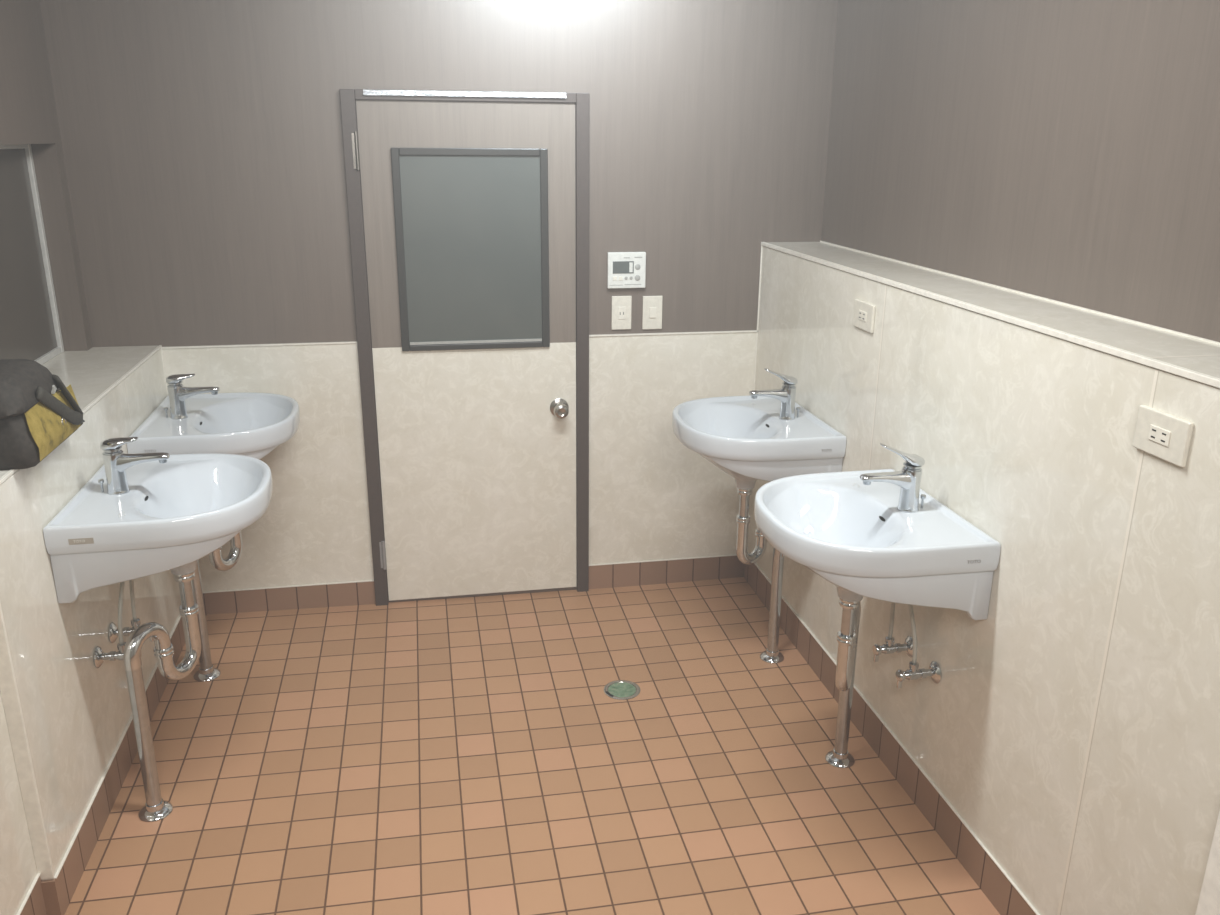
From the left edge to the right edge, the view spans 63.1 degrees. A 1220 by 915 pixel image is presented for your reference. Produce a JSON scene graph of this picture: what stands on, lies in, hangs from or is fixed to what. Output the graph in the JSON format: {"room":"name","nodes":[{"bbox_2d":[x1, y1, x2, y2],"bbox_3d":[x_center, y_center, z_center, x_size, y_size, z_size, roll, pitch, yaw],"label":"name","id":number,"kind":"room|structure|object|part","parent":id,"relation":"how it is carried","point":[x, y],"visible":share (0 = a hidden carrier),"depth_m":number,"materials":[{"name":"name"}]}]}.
{"room":"public restroom","nodes":[
{"label":"public restroom","id":0,"kind":"room"},
{"bbox_2d":[0,691,36,914],"bbox_3d":[-1.403,0.188,1.788,0.382,1.942,0.195,-3,18,-10],"label":"wall","id":1,"kind":"structure","parent":0,"point":[18,870],"depth_m":2.04,"materials":[{"name":"beige stone"}]},
{"bbox_2d":[0,603,54,879],"bbox_3d":[-1.222,0.498,2.030,0.030,0.877,0.008,-3,18,-10],"label":"trim","id":2,"kind":"structure","parent":1,"relation":"attached to","point":[8,686],"depth_m":2.07,"materials":[{"name":"beige plastic"}]},
{"bbox_2d":[0,0,92,350],"bbox_3d":[-1.395,-0.434,0.931,0.250,1.608,4.505,-3,18,-10],"label":"wall","id":3,"kind":"structure","parent":0,"point":[28,113],"depth_m":2.97,"materials":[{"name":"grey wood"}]},
{"bbox_2d":[0,144,63,364],"bbox_3d":[-1.607,-0.400,2.340,0.024,0.636,1.598,-3,18,-10],"label":"mirror","id":4,"kind":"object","parent":3,"relation":"in","point":[30,329],"depth_m":2.93,"materials":[{"name":"mirror"}]},
{"bbox_2d":[0,349,180,879],"bbox_3d":[-1.551,0.365,2.718,0.410,1.032,1.490,-3,18,-10],"label":"wall","id":5,"kind":"structure","parent":0,"point":[76,713],"depth_m":2.32,"materials":[{"name":"beige stone"}]},
{"bbox_2d":[0,345,160,485],"bbox_3d":[-1.494,-0.134,2.568,0.299,0.010,1.490,-3,18,-10],"label":"ledge","id":6,"kind":"object","parent":5,"relation":"on","point":[89,373],"visible":0.5,"depth_m":2.97,"materials":[{"name":"beige stone"}]},
{"bbox_2d":[0,359,84,469],"bbox_3d":[-1.329,-0.135,2.166,0.264,0.244,0.335,-3,18,-10],"label":"tool bag","id":7,"kind":"object","parent":6,"relation":"on","point":[38,412],"visible":1,"depth_m":2.10,"materials":[{"name":"black fabric"}]},
{"bbox_3d":[-1.228,-0.088,2.203,0.024,0.108,0.304,-3,18,-10],"label":"panel","id":8,"kind":"part","parent":7,"relation":"part of","materials":[{"name":"yellow fabric"}]},
{"bbox_2d":[0,345,161,483],"bbox_3d":[-1.348,-0.143,2.594,0.008,0.007,1.490,-3,18,-10],"label":"trim","id":9,"kind":"structure","parent":5,"relation":"attached to","point":[10,472],"depth_m":2.72,"materials":[{"name":"white plastic"}]},
{"bbox_2d":[17,616,184,914],"bbox_3d":[-1.352,0.791,2.789,0.044,0.180,1.681,-3,18,-10],"label":"baseboard","id":10,"kind":"structure","parent":5,"relation":"attached to","point":[51,896],"depth_m":2.43,"materials":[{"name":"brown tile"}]},
{"bbox_2d":[43,437,272,821],"bbox_3d":[-1.088,0.398,2.591,0.448,0.952,0.522,-3,18,-10],"label":"basin","id":11,"kind":"object","parent":5,"relation":"attached to","point":[139,515],"visible":1,"depth_m":2.42,"materials":[{"name":"white ceramic"}]},
{"bbox_2d":[98,437,169,494],"bbox_3d":[-1.171,0.020,2.442,0.170,0.143,0.052,-3,18,-10],"label":"faucet","id":12,"kind":"object","parent":11,"relation":"on","point":[116,462],"depth_m":2.42,"materials":[{"name":"silver metal"}]},
{"bbox_3d":[-1.086,0.177,2.520,0.448,0.234,0.522,-3,18,-10],"label":"bowl","id":13,"kind":"part","parent":11,"relation":"part of","materials":[{"name":"white ceramic"}]},
{"bbox_2d":[161,348,167,395],"bbox_3d":[-1.487,0.054,3.419,0.002,0.876,0.008,-3,18,-10],"label":"trim","id":14,"kind":"structure","parent":5,"relation":"attached to","point":[161,348],"depth_m":3.31,"materials":[{"name":"white plastic"}]},
{"bbox_2d":[40,0,837,601],"bbox_3d":[-0.572,-0.687,3.436,2.900,2.650,0.120,-3,18,-10],"label":"wall","id":15,"kind":"structure","parent":0,"point":[202,140],"depth_m":3.25,"materials":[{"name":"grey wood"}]},
{"bbox_2d":[161,341,373,592],"bbox_3d":[-1.178,0.045,3.482,0.632,0.896,0.009,-3,18,-10],"label":"trim","id":16,"kind":"structure","parent":15,"relation":"attached to","point":[352,341],"depth_m":3.38,"materials":[{"name":"white plastic"}]},
{"bbox_2d":[162,343,373,591],"bbox_3d":[-1.181,0.049,3.496,0.632,0.903,0.024,-3,18,-10],"label":"wall panel","id":17,"kind":"object","parent":15,"relation":"attached to","point":[314,528],"visible":0.64,"depth_m":3.51,"materials":[{"name":"beige laminate"}]},
{"bbox_2d":[339,89,588,605],"bbox_3d":[-0.467,-0.320,3.479,0.801,1.811,0.101,-3,18,-10],"label":"door","id":18,"kind":"structure","parent":15,"relation":"in","point":[476,240],"depth_m":3.46,"materials":[{"name":"brown paint"}]},
{"bbox_3d":[-0.465,-0.700,3.383,0.472,0.635,0.021,-3,18,-10],"label":"glass pane","id":19,"kind":"part","parent":18,"relation":"part of","materials":[{"name":"grey glass"}]},
{"bbox_3d":[-0.464,-0.702,3.381,0.512,0.670,0.034,-3,18,-10],"label":"glass frame","id":20,"kind":"part","parent":18,"relation":"part of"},
{"bbox_3d":[-0.475,0.058,3.633,0.707,0.954,0.027,-3,18,-10],"label":"panel","id":21,"kind":"part","parent":18,"relation":"part of","materials":[{"name":"beige laminate"}]},
{"bbox_3d":[-0.178,-0.171,3.568,0.068,0.068,0.069,-3,18,-10],"label":"knob","id":22,"kind":"part","parent":18,"relation":"part of","materials":[{"name":"metal"}]},
{"bbox_2d":[203,556,743,614],"bbox_3d":[-0.480,0.501,3.776,2.065,0.142,0.017,-3,18,-10],"label":"baseboard","id":23,"kind":"structure","parent":15,"relation":"attached to","point":[698,569],"depth_m":3.69,"materials":[{"name":"brown tile"}]},
{"bbox_2d":[611,296,631,329],"bbox_3d":[0.041,-0.516,3.545,0.072,0.120,0.010,-3,18,-10],"label":"power socket","id":24,"kind":"object","parent":15,"relation":"attached to","point":[621,305],"visible":1,"depth_m":3.54,"materials":[{"name":"beige plastic"}]},
{"bbox_2d":[607,252,645,288],"bbox_3d":[0.058,-0.659,3.496,0.136,0.125,0.020,-3,18,-10],"label":"control panel","id":25,"kind":"object","parent":15,"relation":"attached to","point":[624,269],"visible":1,"depth_m":3.49,"materials":[{"name":"white plastic"}]},
{"bbox_2d":[642,296,662,329],"bbox_3d":[0.152,-0.519,3.565,0.072,0.120,0.012,-3,18,-10],"label":"light switch","id":26,"kind":"object","parent":15,"relation":"attached to","point":[652,305],"visible":1,"depth_m":3.56,"materials":[{"name":"beige plastic"}]},
{"bbox_2d":[589,332,756,564],"bbox_3d":[0.237,-0.023,3.757,0.652,0.903,0.024,-3,18,-10],"label":"wall panel","id":27,"kind":"object","parent":15,"relation":"attached to","point":[652,496],"visible":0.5,"depth_m":3.72,"materials":[{"name":"beige laminate"}]},
{"bbox_2d":[589,330,756,565],"bbox_3d":[0.229,-0.026,3.741,0.632,0.896,0.009,-3,18,-10],"label":"trim","id":28,"kind":"structure","parent":15,"relation":"attached to","point":[745,330],"depth_m":3.63,"materials":[{"name":"white plastic"}]},
{"bbox_2d":[65,577,999,914],"bbox_3d":[-0.057,1.177,1.711,2.800,0.068,4.485,-3,18,-10],"label":"floor","id":29,"kind":"structure","parent":0,"point":[465,755],"depth_m":2.70,"materials":[{"name":"tile"}]},
{"bbox_2d":[127,374,299,681],"bbox_3d":[-1.218,0.189,3.238,0.448,0.952,0.522,-3,18,-10],"label":"basin","id":30,"kind":"object","parent":29,"relation":"on","point":[188,420],"visible":0.62,"depth_m":3.09,"materials":[{"name":"white ceramic"}]},
{"bbox_2d":[164,374,219,419],"bbox_3d":[-1.301,-0.189,3.088,0.170,0.143,0.052,-3,18,-10],"label":"faucet","id":31,"kind":"object","parent":30,"relation":"on","point":[177,393],"depth_m":3.07,"materials":[{"name":"silver metal"}]},
{"bbox_3d":[-1.216,-0.032,3.167,0.448,0.234,0.522,-3,18,-10],"label":"bowl","id":32,"kind":"part","parent":30,"relation":"part of","materials":[{"name":"white ceramic"}]},
{"bbox_2d":[604,680,639,699],"bbox_3d":[0.038,0.743,3.173,0.123,0.012,0.123,-3,18,-10],"label":"floor drain","id":33,"kind":"object","parent":29,"relation":"on","point":[618,689],"visible":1,"depth_m":3.17,"materials":[{"name":"metal"}]},
{"bbox_3d":[0.038,0.740,3.171,0.089,0.005,0.089,-3,18,-10],"label":"lid","id":34,"kind":"part","parent":33,"relation":"part of","materials":[{"name":"green metal"}]},
{"bbox_2d":[748,246,1219,914],"bbox_3d":[0.870,0.227,2.705,0.225,1.343,2.340,-3,18,-10],"label":"wall","id":35,"kind":"structure","parent":0,"point":[1073,728],"depth_m":2.03,"materials":[{"name":"beige stone"}]},
{"bbox_2d":[754,245,761,389],"bbox_3d":[0.540,-0.194,3.749,0.003,1.199,0.006,-3,18,-10],"label":"trim","id":36,"kind":"structure","parent":35,"relation":"attached to","point":[761,245],"depth_m":3.64,"materials":[{"name":"white plastic"}]},
{"bbox_2d":[672,368,845,662],"bbox_3d":[0.426,0.196,3.237,0.448,0.993,0.522,-3,18,-10],"label":"basin","id":37,"kind":"object","parent":35,"relation":"attached to","point":[766,435],"visible":0.83,"depth_m":3.11,"materials":[{"name":"white ceramic"}]},
{"bbox_3d":[0.428,-0.018,3.168,0.448,0.234,0.522,-3,18,-10],"label":"bowl","id":38,"kind":"part","parent":37,"relation":"part of","materials":[{"name":"white ceramic"}]},
{"bbox_2d":[749,368,799,420],"bbox_3d":[0.519,-0.197,3.118,0.170,0.170,0.052,-3,18,-10],"label":"faucet","id":39,"kind":"object","parent":37,"relation":"on","point":[786,394],"depth_m":3.11,"materials":[{"name":"silver metal"}]},
{"bbox_2d":[853,299,875,332],"bbox_3d":[0.706,-0.394,2.767,0.012,0.076,0.120,-3,18,-10],"label":"power socket","id":40,"kind":"object","parent":35,"relation":"attached to","point":[864,312],"visible":1,"depth_m":2.75,"materials":[{"name":"beige plastic"}]},
{"bbox_2d":[754,443,1000,767],"bbox_3d":[0.580,0.440,2.470,0.448,0.994,0.522,-3,18,-10],"label":"basin","id":41,"kind":"object","parent":35,"relation":"attached to","point":[875,534],"visible":1,"depth_m":2.33,"materials":[{"name":"white ceramic"}]},
{"bbox_3d":[0.694,0.509,2.585,0.014,0.048,0.029,-3,18,-10],"label":"handle","id":42,"kind":"part","parent":41,"relation":"part of","materials":[{"name":"silver metal"}]},
{"bbox_3d":[0.582,0.230,2.402,0.448,0.234,0.522,-3,18,-10],"label":"bowl","id":43,"kind":"part","parent":41,"relation":"part of","materials":[{"name":"white ceramic"}]},
{"bbox_2d":[860,443,925,512],"bbox_3d":[0.673,0.049,2.351,0.170,0.174,0.052,-3,18,-10],"label":"faucet","id":44,"kind":"object","parent":41,"relation":"on","point":[908,479],"depth_m":2.34,"materials":[{"name":"silver metal"}]},
{"bbox_3d":[0.718,0.549,2.462,0.014,0.048,0.029,-3,18,-10],"label":"handle","id":45,"kind":"part","parent":41,"relation":"part of","materials":[{"name":"silver metal"}]},
{"bbox_2d":[743,563,1039,914],"bbox_3d":[0.758,0.798,2.865,0.014,0.156,2.336,-3,18,-10],"label":"baseboard","id":46,"kind":"structure","parent":35,"relation":"attached to","point":[989,878],"depth_m":2.65,"materials":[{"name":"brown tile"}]},
{"bbox_2d":[761,242,1219,387],"bbox_3d":[0.767,-0.415,2.477,0.013,0.012,2.340,-3,18,-10],"label":"trim","id":47,"kind":"structure","parent":35,"relation":"attached to","point":[1174,369],"depth_m":2.01,"materials":[{"name":"white plastic"}]},
{"bbox_2d":[766,242,1219,388],"bbox_3d":[0.879,-0.418,2.498,0.228,0.012,2.340,-3,18,-10],"label":"ledge","id":48,"kind":"object","parent":35,"relation":"on","point":[1193,354],"visible":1,"depth_m":2.16,"materials":[{"name":"beige stone"}]},
{"bbox_2d":[820,241,1219,344],"bbox_3d":[0.984,-0.431,2.515,0.004,0.004,2.340,-3,18,-10],"label":"trim","id":49,"kind":"structure","parent":35,"relation":"attached to","point":[1012,290],"depth_m":2.30,"materials":[{"name":"white plastic"}]},
{"bbox_2d":[1133,405,1193,466],"bbox_3d":[0.927,-0.037,1.671,0.012,0.076,0.120,-3,18,-10],"label":"power socket","id":50,"kind":"object","parent":35,"relation":"attached to","point":[1167,437],"visible":1,"depth_m":1.66,"materials":[{"name":"beige plastic"}]},
{"bbox_2d":[821,0,1219,341],"bbox_3d":[1.248,-0.067,1.527,0.120,2.630,4.605,-3,18,-10],"label":"wall","id":51,"kind":"structure","parent":0,"point":[1066,151],"depth_m":2.32,"materials":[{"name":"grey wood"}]},
{"bbox_3d":[1.319,0.353,0.388,0.195,2.530,1.995,-3,18,-10],"label":"wall","id":52,"kind":"structure","parent":0,"visible":0},
{"bbox_2d":[1195,810,1219,914],"bbox_3d":[1.039,0.039,1.357,0.112,2.530,0.130,-3,18,-10],"label":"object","id":53,"kind":"structure","parent":52,"relation":"attached to","point":[1209,898],"depth_m":1.60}
]}

